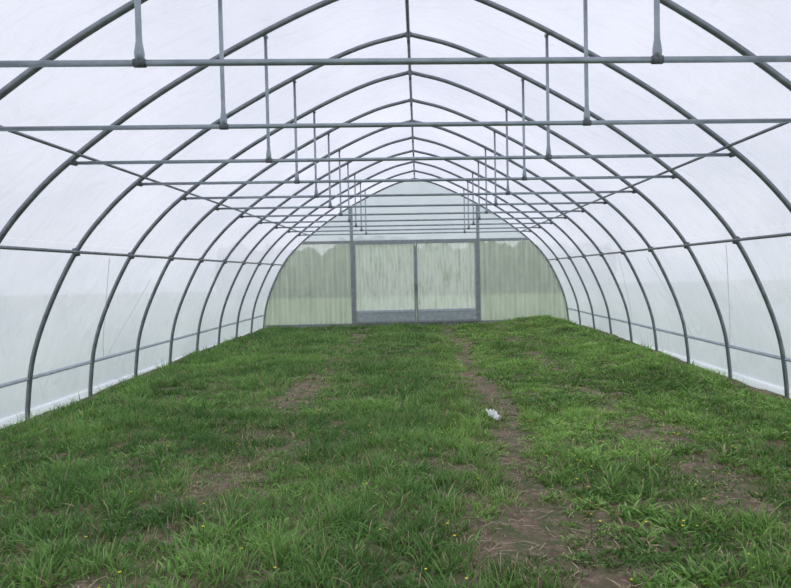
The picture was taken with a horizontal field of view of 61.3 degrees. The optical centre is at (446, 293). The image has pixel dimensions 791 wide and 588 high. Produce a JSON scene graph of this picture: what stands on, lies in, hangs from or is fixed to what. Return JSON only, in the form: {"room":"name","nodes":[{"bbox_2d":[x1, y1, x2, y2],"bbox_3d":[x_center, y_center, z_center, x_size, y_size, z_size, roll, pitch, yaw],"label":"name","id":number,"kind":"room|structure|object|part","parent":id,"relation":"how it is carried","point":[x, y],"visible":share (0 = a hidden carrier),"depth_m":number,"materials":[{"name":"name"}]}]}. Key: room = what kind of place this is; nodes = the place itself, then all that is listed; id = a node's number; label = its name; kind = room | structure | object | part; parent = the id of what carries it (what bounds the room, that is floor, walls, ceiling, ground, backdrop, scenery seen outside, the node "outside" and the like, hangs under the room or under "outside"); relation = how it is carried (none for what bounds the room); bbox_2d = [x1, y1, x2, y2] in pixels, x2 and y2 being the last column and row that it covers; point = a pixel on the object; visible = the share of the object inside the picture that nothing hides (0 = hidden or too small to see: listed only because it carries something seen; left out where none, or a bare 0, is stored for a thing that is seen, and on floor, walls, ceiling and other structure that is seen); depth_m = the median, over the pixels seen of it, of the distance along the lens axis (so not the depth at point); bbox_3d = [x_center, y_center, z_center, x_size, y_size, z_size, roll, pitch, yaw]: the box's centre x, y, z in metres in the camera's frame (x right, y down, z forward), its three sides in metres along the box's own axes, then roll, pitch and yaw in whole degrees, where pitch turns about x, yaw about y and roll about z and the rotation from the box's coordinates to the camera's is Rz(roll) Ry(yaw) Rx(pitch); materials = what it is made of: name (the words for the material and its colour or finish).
{"room":"greenhouse","nodes":[
{"label":"greenhouse","id":0,"kind":"room"},
{"bbox_2d":[0,237,282,428],"bbox_3d":[-4.687,0.483,8.572,0.695,2.180,22.500,-1,2,-2],"label":"wall","id":1,"kind":"structure","parent":0,"point":[28,279],"depth_m":9.16,"materials":[{"name":"white plastic"}]},
{"bbox_2d":[0,315,264,387],"bbox_3d":[-4.953,0.974,8.575,0.032,0.044,22.500,-1,2,-2],"label":"rail","id":2,"kind":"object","parent":1,"relation":"attached to","point":[25,379],"depth_m":9.66,"materials":[{"name":"grey metal"}]},
{"bbox_2d":[0,0,790,261],"bbox_3d":[-0.466,-1.921,8.678,7.867,2.459,22.500,-1,2,-2],"label":"ceiling","id":3,"kind":"structure","parent":0,"point":[64,211],"depth_m":7.25,"materials":[{"name":"white plastic"}]},
{"bbox_2d":[0,318,790,587],"bbox_3d":[-0.404,1.214,8.777,9.240,0.369,22.500,-1,2,-2],"label":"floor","id":4,"kind":"structure","parent":0,"point":[598,576],"depth_m":4.50,"materials":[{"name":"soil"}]},
{"bbox_2d":[0,0,790,420],"bbox_3d":[-0.444,-0.827,8.696,9.214,4.622,22.547,-1,2,-2],"label":"frame","id":5,"kind":"object","parent":4,"relation":"on","point":[48,60],"visible":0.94,"depth_m":7.83,"materials":[{"name":"metal"}]},
{"bbox_2d":[264,244,351,327],"bbox_3d":[-4.133,-0.258,19.818,2.660,2.560,0.070,-1,2,-2],"label":"corrugated panel","id":6,"kind":"object","parent":5,"relation":"attached to","point":[313,286],"visible":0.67,"depth_m":19.83,"materials":[{"name":"plastic"}]},
{"bbox_2d":[304,182,525,241],"bbox_3d":[-0.951,-2.531,19.894,6.768,1.850,0.001,-1,2,-2],"label":"film","id":7,"kind":"object","parent":5,"relation":"attached to","point":[404,187],"visible":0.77,"depth_m":19.89,"materials":[{"name":"plastic"}]},
{"bbox_2d":[480,239,567,319],"bbox_3d":[2.295,-0.395,20.089,2.710,2.560,0.070,-1,2,-2],"label":"corrugated panel","id":8,"kind":"object","parent":5,"relation":"attached to","point":[516,280],"visible":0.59,"depth_m":20.08,"materials":[{"name":"plastic"}]},
{"bbox_2d":[0,314,790,587],"bbox_3d":[-0.406,1.169,8.733,9.031,0.473,22.307,-1,2,-2],"label":"grass","id":9,"kind":"structure","parent":4,"relation":"on","point":[420,439],"depth_m":5.35,"materials":[{"name":"plant"}]},
{"bbox_3d":[-0.465,1.135,10.202,9.000,0.432,6.130,-1,2,-2],"label":"blade","id":10,"kind":"part","parent":9,"relation":"part of","materials":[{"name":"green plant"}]},
{"bbox_2d":[3,371,790,587],"bbox_3d":[-0.213,1.324,5.939,8.275,0.261,6.206,-1,2,-2],"label":"wildflowers","id":11,"kind":"object","parent":4,"relation":"on","point":[682,525],"visible":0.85,"depth_m":5.26,"materials":[{"name":"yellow plant"}]},
{"bbox_2d":[485,408,501,420],"bbox_3d":[0.509,1.272,7.031,0.099,0.093,0.265,-2,2,-23],"label":"scrap","id":12,"kind":"object","parent":4,"relation":"on","point":[496,416],"visible":0.95,"depth_m":7.04,"materials":[{"name":"white plastic"}]},
{"bbox_2d":[266,206,565,327],"bbox_3d":[-0.915,-0.855,19.887,9.000,3.620,0.060,-1,2,-2],"label":"frame","id":13,"kind":"structure","parent":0,"point":[477,239],"depth_m":19.86,"materials":[{"name":"metal"}]},
{"bbox_2d":[353,242,416,323],"bbox_3d":[-1.845,-0.333,19.785,1.831,2.400,0.102,-1,2,-2],"label":"door","id":14,"kind":"structure","parent":13,"relation":"in","point":[384,272],"depth_m":19.81,"materials":[{"name":"plastic"}]},
{"bbox_3d":[-1.830,0.511,19.840,1.731,0.070,0.044,-1,2,-2],"label":"middle rail","id":15,"kind":"part","parent":14,"relation":"part of","materials":[{"name":"grey metal"}]},
{"bbox_3d":[-1.827,0.676,19.845,1.731,0.300,0.016,-1,2,-2],"label":"kick panel","id":16,"kind":"part","parent":14,"relation":"part of","materials":[{"name":"grey metal"}]},
{"bbox_2d":[415,241,477,321],"bbox_3d":[-0.009,-0.372,19.862,1.831,2.400,0.102,-1,2,-2],"label":"door","id":17,"kind":"structure","parent":13,"relation":"in","point":[446,271],"depth_m":19.89,"materials":[{"name":"plastic"}]},
{"bbox_3d":[0.007,0.471,19.917,1.731,0.070,0.044,-1,2,-2],"label":"middle rail","id":18,"kind":"part","parent":17,"relation":"part of","materials":[{"name":"grey metal"}]},
{"bbox_3d":[0.010,0.636,19.922,1.731,0.300,0.016,-1,2,-2],"label":"kick panel","id":19,"kind":"part","parent":17,"relation":"part of","materials":[{"name":"grey metal"}]},
{"bbox_2d":[547,225,790,398],"bbox_3d":[3.847,0.301,8.931,0.695,2.180,22.500,-1,2,-2],"label":"wall","id":20,"kind":"structure","parent":0,"point":[749,325],"depth_m":10.10,"materials":[{"name":"white plastic"}]},
{"bbox_2d":[567,308,790,361],"bbox_3d":[4.132,0.780,8.958,0.032,0.044,22.500,-1,2,-2],"label":"rail","id":21,"kind":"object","parent":20,"relation":"attached to","point":[619,320],"depth_m":10.54,"materials":[{"name":"grey metal"}]},
{"label":"outside","id":22,"kind":"structure","parent":0,"visible":0},
{"label":"ground","id":23,"kind":"structure","parent":22,"visible":0},
{"bbox_2d":[222,248,601,292],"bbox_3d":[-2.088,-2.080,47.127,28.000,4.475,2.365,-1,2,-2],"label":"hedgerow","id":24,"kind":"object","parent":23,"relation":"on","point":[539,248],"visible":0.02,"depth_m":46.71,"materials":[{"name":"green plant"}]}
]}

